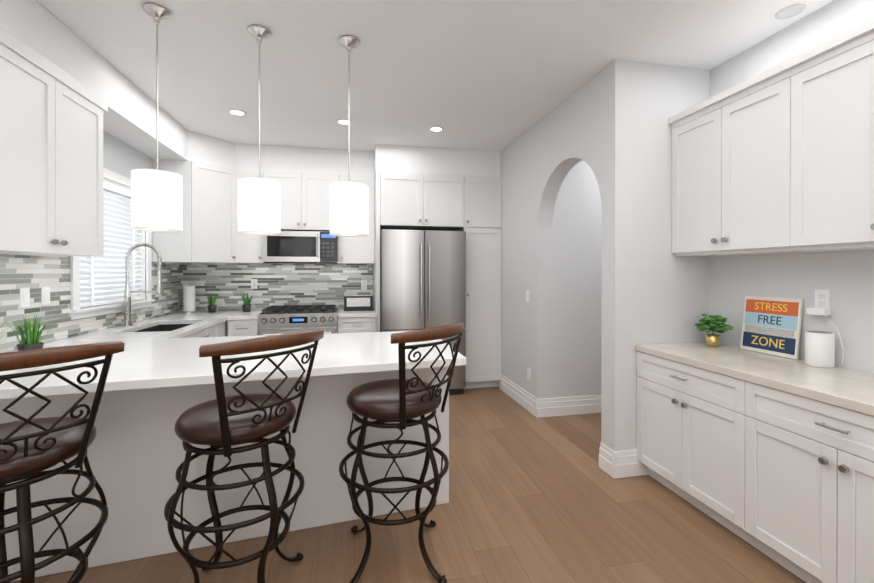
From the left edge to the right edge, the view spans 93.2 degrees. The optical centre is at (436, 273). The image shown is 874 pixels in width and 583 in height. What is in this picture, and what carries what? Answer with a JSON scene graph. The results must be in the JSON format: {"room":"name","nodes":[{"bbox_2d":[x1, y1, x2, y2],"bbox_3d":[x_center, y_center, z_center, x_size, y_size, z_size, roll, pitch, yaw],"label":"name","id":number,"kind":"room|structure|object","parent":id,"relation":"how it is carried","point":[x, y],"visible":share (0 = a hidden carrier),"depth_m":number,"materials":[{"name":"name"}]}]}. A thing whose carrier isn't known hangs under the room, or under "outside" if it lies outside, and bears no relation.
{"room":"kitchen","nodes":[
{"label":"kitchen","id":0,"kind":"room"},
{"bbox_2d":[3,130,176,352],"bbox_3d":[-2.188,-0.028,0.910,0.100,2.770,7.720,0,0,-12],"label":"wall","id":1,"kind":"structure","parent":0,"point":[120,157],"depth_m":3.52,"materials":[{"name":"white paint"}]},
{"bbox_2d":[0,130,3,253],"bbox_3d":[-2.050,-0.609,1.353,0.348,1.010,0.936,0,0,-12],"label":"upper cabinet","id":2,"kind":"object","parent":1,"relation":"attached to","point":[1,131],"depth_m":1.89,"materials":[{"name":"white wood"}]},
{"bbox_2d":[0,26,107,255],"bbox_3d":[-2.217,-0.612,2.160,0.348,1.010,0.936,0,0,-12],"label":"upper cabinet","id":3,"kind":"object","parent":1,"relation":"attached to","point":[51,164],"depth_m":2.17,"materials":[{"name":"white wood"}]},
{"bbox_2d":[0,254,182,352],"bbox_3d":[-2.510,0.165,2.733,0.008,0.548,4.020,0,0,-12],"label":"backsplash","id":4,"kind":"structure","parent":1,"relation":"attached to","point":[17,272],"depth_m":2.68,"materials":[{"name":"tile"}]},
{"bbox_2d":[20,288,29,306],"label":"outlet","id":5,"kind":"object","parent":4,"relation":"attached to","point":[24,292],"depth_m":2.45,"materials":[{"name":"white plastic"}]},
{"bbox_2d":[41,287,49,304],"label":"outlet","id":6,"kind":"object","parent":4,"relation":"attached to","point":[45,291],"depth_m":2.61,"materials":[{"name":"white plastic"}]},
{"bbox_2d":[69,168,154,319],"bbox_3d":[-2.664,-0.252,3.404,0.120,1.140,1.160,0,0,-12],"label":"window","id":7,"kind":"structure","parent":1,"relation":"in","point":[76,311],"depth_m":3.46,"materials":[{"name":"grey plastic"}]},
{"bbox_2d":[80,180,142,307],"bbox_3d":[-2.679,-0.246,3.401,0.051,0.985,0.972,0,0,-12],"label":"window blind","id":8,"kind":"object","parent":7,"relation":"attached to","point":[116,189],"visible":0.44,"depth_m":3.41,"materials":[{"name":"white plastic"}]},
{"bbox_2d":[0,0,499,176],"bbox_3d":[-0.742,-1.271,3.093,3.616,0.296,4.018,0,0,-12],"label":"soffit","id":9,"kind":"structure","parent":0,"point":[129,117],"depth_m":3.90,"materials":[{"name":"white paint"}]},
{"bbox_2d":[180,263,372,310],"bbox_3d":[-1.843,0.157,4.919,2.140,0.548,0.007,0,0,-12],"label":"backsplash","id":10,"kind":"structure","parent":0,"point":[229,284],"depth_m":4.90,"materials":[{"name":"tile"}]},
{"bbox_2d":[251,279,256,288],"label":"outlet","id":11,"kind":"object","parent":10,"relation":"attached to","point":[253,281],"depth_m":4.85,"materials":[{"name":"white plastic"}]},
{"bbox_2d":[361,280,366,289],"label":"outlet","id":12,"kind":"object","parent":10,"relation":"attached to","point":[363,282],"depth_m":5.10,"materials":[{"name":"white plastic"}]},
{"bbox_2d":[9,387,805,582],"bbox_3d":[0.612,1.385,1.494,5.820,0.060,7.920,0,0,-12],"label":"floor","id":13,"kind":"structure","parent":0,"point":[533,499],"depth_m":2.13,"materials":[{"name":"brown wood"}]},
{"bbox_2d":[0,341,124,582],"bbox_3d":[-1.405,0.790,1.380,0.602,1.127,0.600,0,0,-12],"label":"stool","id":14,"kind":"object","parent":13,"relation":"on","point":[31,449],"visible":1,"depth_m":1.34,"materials":[{"name":"black metal"}]},
{"bbox_2d":[0,311,239,581],"bbox_3d":[-2.240,0.894,3.126,0.690,0.906,3.358,0,0,-12],"label":"countertop","id":15,"kind":"structure","parent":13,"relation":"on","point":[200,321],"depth_m":2.93,"materials":[{"name":"white stone"}]},
{"bbox_2d":[0,314,61,350],"bbox_3d":[-2.228,0.332,2.251,0.275,0.219,0.242,0,0,-12],"label":"grass plant","id":16,"kind":"object","parent":15,"relation":"on","point":[31,340],"visible":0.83,"depth_m":2.23,"materials":[{"name":"green plant"}]},
{"bbox_2d":[122,243,163,325],"bbox_3d":[-2.461,0.089,3.449,0.303,0.697,0.106,0,0,-12],"label":"faucet","id":17,"kind":"object","parent":15,"relation":"on","point":[126,314],"visible":1,"depth_m":3.44,"materials":[{"name":"silver metal"}]},
{"bbox_2d":[182,281,196,312],"bbox_3d":[-2.741,0.260,4.575,0.140,0.346,0.140,0,0,-12],"label":"paper towel","id":18,"kind":"object","parent":15,"relation":"on","point":[189,299],"visible":1,"depth_m":4.53,"materials":[{"name":"white paper"}]},
{"bbox_2d":[207,292,218,312],"bbox_3d":[-2.505,0.319,4.620,0.191,0.228,0.162,0,0,-12],"label":"plant","id":19,"kind":"object","parent":15,"relation":"on","point":[211,306],"visible":1,"depth_m":4.59,"materials":[{"name":"green plant"}]},
{"bbox_2d":[241,294,253,311],"bbox_3d":[-2.154,0.319,4.686,0.178,0.228,0.143,0,0,-12],"label":"plant","id":20,"kind":"object","parent":15,"relation":"on","point":[246,306],"visible":1,"depth_m":4.66,"materials":[{"name":"green plant"}]},
{"bbox_2d":[12,329,465,580],"bbox_3d":[-0.808,0.896,2.367,1.806,0.907,1.290,0,0,-12],"label":"countertop","id":21,"kind":"structure","parent":13,"relation":"on","point":[159,380],"depth_m":2.03,"materials":[{"name":"white"}]},
{"bbox_2d":[164,329,323,582],"bbox_3d":[-0.774,0.789,1.685,0.602,1.127,0.600,0,0,-12],"label":"stool","id":22,"kind":"object","parent":13,"relation":"on","point":[223,422],"visible":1,"depth_m":1.56,"materials":[{"name":"black metal"}]},
{"bbox_2d":[232,310,261,332],"bbox_3d":[-2.045,0.889,4.545,0.265,0.906,0.658,0,0,-12],"label":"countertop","id":23,"kind":"structure","parent":13,"relation":"on","point":[242,322],"depth_m":4.25,"materials":[{"name":"white wood"}]},
{"bbox_2d":[258,305,338,335],"bbox_3d":[-1.514,0.859,4.624,0.797,0.966,0.700,0,0,-12],"label":"range","id":24,"kind":"object","parent":13,"relation":"on","point":[278,319],"visible":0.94,"depth_m":4.35,"materials":[{"name":"silver metal"}]},
{"bbox_2d":[338,309,375,328],"bbox_3d":[-0.924,0.888,4.770,0.405,0.906,0.671,0,0,-12],"label":"cabinet","id":25,"kind":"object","parent":13,"relation":"on","point":[346,319],"depth_m":4.48,"materials":[{"name":"white wood"}]},
{"bbox_2d":[344,295,372,310],"bbox_3d":[-0.927,0.342,4.873,0.336,0.180,0.180,0,0,-12],"label":"picture frame","id":26,"kind":"object","parent":25,"relation":"on","point":[358,302],"visible":1,"depth_m":4.79,"materials":[{"name":"black"}]},
{"bbox_2d":[339,322,463,582],"bbox_3d":[-0.154,0.788,1.946,0.601,1.127,0.598,0,0,-12],"label":"stool","id":27,"kind":"object","parent":13,"relation":"on","point":[402,400],"visible":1,"depth_m":1.82,"materials":[{"name":"black metal"}]},
{"bbox_2d":[380,229,465,394],"bbox_3d":[-0.203,0.435,4.827,0.927,1.813,0.816,0,0,-12],"label":"fridge","id":28,"kind":"object","parent":13,"relation":"on","point":[422,279],"visible":0.6,"depth_m":4.49,"materials":[{"name":"grey metal"}]},
{"bbox_2d":[461,175,501,388],"bbox_3d":[0.466,0.106,5.073,0.451,2.468,0.638,0,0,-12],"label":"tall cabinet","id":29,"kind":"object","parent":13,"relation":"on","point":[471,205],"depth_m":4.77,"materials":[{"name":"white wood"}]},
{"bbox_2d":[635,342,873,582],"bbox_3d":[1.919,0.918,1.301,0.614,0.874,3.120,0,0,-12],"label":"base cabinet","id":30,"kind":"object","parent":13,"relation":"on","point":[771,456],"visible":0.98,"depth_m":1.93,"materials":[{"name":"white wood"}]},
{"bbox_2d":[694,314,733,346],"bbox_3d":[1.798,0.372,2.689,0.214,0.206,0.205,0,0,-12],"label":"potted plant","id":31,"kind":"object","parent":30,"relation":"on","point":[712,322],"visible":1,"depth_m":2.66,"materials":[{"name":"green plant"}]},
{"bbox_2d":[740,296,802,359],"bbox_3d":[1.970,0.307,2.445,0.047,0.334,0.335,0,0,-12],"label":"sign","id":32,"kind":"object","parent":30,"relation":"on","point":[771,325],"visible":1,"depth_m":2.42,"materials":[{"name":"multicoloured"}]},
{"bbox_2d":[805,331,834,367],"bbox_3d":[1.984,0.390,2.142,0.116,0.174,0.116,0,0,-12],"label":"canister","id":33,"kind":"object","parent":30,"relation":"on","point":[819,348],"visible":0.98,"depth_m":2.10,"materials":[{"name":"white ceramic"}]},
{"bbox_2d":[377,171,468,230],"bbox_3d":[-0.191,-0.830,4.934,1.003,0.595,0.638,0,0,-12],"label":"upper cabinet","id":34,"kind":"object","parent":0,"relation":"attached to","point":[405,200],"depth_m":4.62,"materials":[{"name":"white wood"}]},
{"bbox_2d":[36,0,832,151],"bbox_3d":[0.612,-1.445,1.484,5.820,0.060,7.920,0,0,-12],"label":"ceiling","id":35,"kind":"structure","parent":0,"point":[491,75],"depth_m":2.68,"materials":[{"name":"white paint"}]},
{"bbox_2d":[131,3,182,231],"bbox_3d":[-1.506,-0.825,2.224,0.232,1.183,0.232,0,0,-12],"label":"pendant lamp","id":36,"kind":"object","parent":35,"relation":"hanging from","point":[156,199],"visible":1,"depth_m":2.15,"materials":[{"name":"white fabric"}]},
{"bbox_2d":[227,109,246,115],"bbox_3d":[-1.764,-1.418,3.646,0.154,0.007,0.154,0,0,-21],"label":"recessed light","id":37,"kind":"object","parent":35,"relation":"in","point":[235,112],"depth_m":3.64,"materials":[{"name":"white plastic"}]},
{"bbox_2d":[238,25,280,234],"bbox_3d":[-1.038,-0.826,2.416,0.232,1.183,0.232,0,0,-12],"label":"pendant lamp","id":38,"kind":"object","parent":35,"relation":"hanging from","point":[259,205],"visible":1,"depth_m":2.33,"materials":[{"name":"white fabric"}]},
{"bbox_2d":[336,119,351,124],"bbox_3d":[-0.871,-1.419,3.877,0.154,0.007,0.154,0,0,-21],"label":"recessed light","id":39,"kind":"object","parent":35,"relation":"in","point":[340,121],"depth_m":3.87,"materials":[{"name":"white plastic"}]},
{"bbox_2d":[330,35,367,236],"bbox_3d":[-0.535,-0.826,2.519,0.232,1.183,0.232,0,0,-12],"label":"pendant lamp","id":40,"kind":"object","parent":35,"relation":"hanging from","point":[348,208],"visible":1,"depth_m":2.43,"materials":[{"name":"white fabric"}]},
{"bbox_2d":[428,126,443,131],"bbox_3d":[-0.009,-1.420,4.069,0.154,0.007,0.154,0,0,-39],"label":"recessed light","id":41,"kind":"object","parent":35,"relation":"in","point":[436,128],"depth_m":4.07,"materials":[{"name":"white plastic"}]},
{"bbox_2d":[775,4,806,18],"bbox_3d":[1.911,-1.413,2.233,0.128,0.006,0.128,0,0,-21],"label":"recessed light","id":42,"kind":"object","parent":35,"relation":"in","point":[791,11],"depth_m":2.23,"materials":[{"name":"white plastic"}]},
{"bbox_2d":[499,59,634,451],"bbox_3d":[0.976,-0.039,4.102,0.150,2.770,2.750,0,0,-12],"label":"wall","id":43,"kind":"structure","parent":0,"point":[591,122],"depth_m":3.22,"materials":[{"name":"white paint"}]},
{"bbox_2d":[499,374,534,414],"bbox_3d":[0.835,1.260,4.361,0.022,0.167,0.950,0,0,-12],"label":"baseboard","id":44,"kind":"structure","parent":43,"relation":"attached to","point":[522,397],"depth_m":4.30,"materials":[{"name":"white wood"}]},
{"bbox_2d":[527,368,530,380],"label":"outlet","id":45,"kind":"object","parent":43,"relation":"attached to","point":[528,370],"depth_m":4.05,"materials":[{"name":"white plastic"}]},
{"bbox_2d":[552,160,601,397],"bbox_3d":[1.988,-0.039,4.143,1.850,2.770,0.100,0,0,-12],"label":"wall","id":46,"kind":"structure","parent":0,"point":[577,301],"depth_m":3.96,"materials":[{"name":"white paint"}]},
{"bbox_2d":[534,395,600,417],"bbox_3d":[1.915,1.261,4.079,2.022,0.167,0.040,0,0,-12],"label":"baseboard","id":47,"kind":"structure","parent":46,"relation":"attached to","point":[562,406],"depth_m":3.92,"materials":[{"name":"white wood"}]},
{"bbox_2d":[635,61,709,449],"bbox_3d":[2.218,-0.035,3.031,1.850,2.770,0.150,0,0,-12],"label":"wall","id":48,"kind":"structure","parent":0,"point":[671,297],"depth_m":2.81,"materials":[{"name":"white paint"}]},
{"bbox_2d":[599,443,642,467],"bbox_3d":[2.117,1.265,3.102,2.022,0.167,0.022,0,0,-12],"label":"baseboard","id":49,"kind":"structure","parent":48,"relation":"attached to","point":[618,464],"depth_m":2.76,"materials":[{"name":"white wood"}]},
{"bbox_2d":[709,0,873,372],"bbox_3d":[2.458,-0.026,0.466,0.100,2.770,4.970,0,0,-12],"label":"wall","id":50,"kind":"structure","parent":0,"point":[846,278],"depth_m":2.28,"materials":[{"name":"white paint"}]},
{"bbox_2d":[668,74,799,253],"bbox_3d":[1.838,-0.577,2.445,0.308,0.882,0.836,0,0,-12],"label":"upper cabinet","id":51,"kind":"object","parent":50,"relation":"attached to","point":[722,150],"depth_m":2.41,"materials":[{"name":"white wood"}]},
{"bbox_2d":[772,26,873,249],"bbox_3d":[1.990,-0.575,1.708,0.308,0.882,0.892,0,0,-12],"label":"upper cabinet","id":52,"kind":"object","parent":50,"relation":"attached to","point":[778,159],"depth_m":1.91,"materials":[{"name":"white wood"}]},
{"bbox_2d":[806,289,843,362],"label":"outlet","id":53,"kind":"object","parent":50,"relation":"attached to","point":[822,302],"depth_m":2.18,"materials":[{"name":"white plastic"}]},
{"bbox_3d":[-1.134,-0.043,5.120,3.870,2.770,0.100,0,0,-12],"label":"wall","id":54,"kind":"structure","parent":0,"visible":0},
{"bbox_2d":[153,159,240,262],"bbox_3d":[-2.492,-0.620,4.445,0.734,1.010,0.664,0,0,-12],"label":"upper cabinet","id":55,"kind":"object","parent":54,"relation":"attached to","point":[209,234],"depth_m":4.22,"materials":[{"name":"white wood"}]},
{"bbox_2d":[241,170,268,262],"bbox_3d":[-2.074,-0.621,4.672,0.389,1.010,0.388,0,0,-12],"label":"upper cabinet","id":56,"kind":"object","parent":54,"relation":"attached to","point":[251,245],"depth_m":4.53,"materials":[{"name":"white wood"}]},
{"bbox_2d":[269,172,340,231],"bbox_3d":[-1.551,-0.809,4.800,0.801,0.635,0.348,0,0,-12],"label":"upper cabinet","id":57,"kind":"object","parent":54,"relation":"attached to","point":[305,197],"depth_m":4.64,"materials":[{"name":"white wood"}]},
{"bbox_2d":[263,231,338,263],"bbox_3d":[-1.541,-0.291,4.753,0.801,0.360,0.446,0,0,-12],"label":"microwave","id":58,"kind":"object","parent":57,"relation":"attached to","point":[301,247],"visible":0.96,"depth_m":4.57,"materials":[{"name":"silver metal"}]},
{"bbox_2d":[339,175,374,263],"bbox_3d":[-0.987,-0.622,4.918,0.466,1.010,0.348,0,0,-12],"label":"upper cabinet","id":59,"kind":"object","parent":54,"relation":"attached to","point":[352,250],"depth_m":4.78,"materials":[{"name":"white wood"}]}
]}

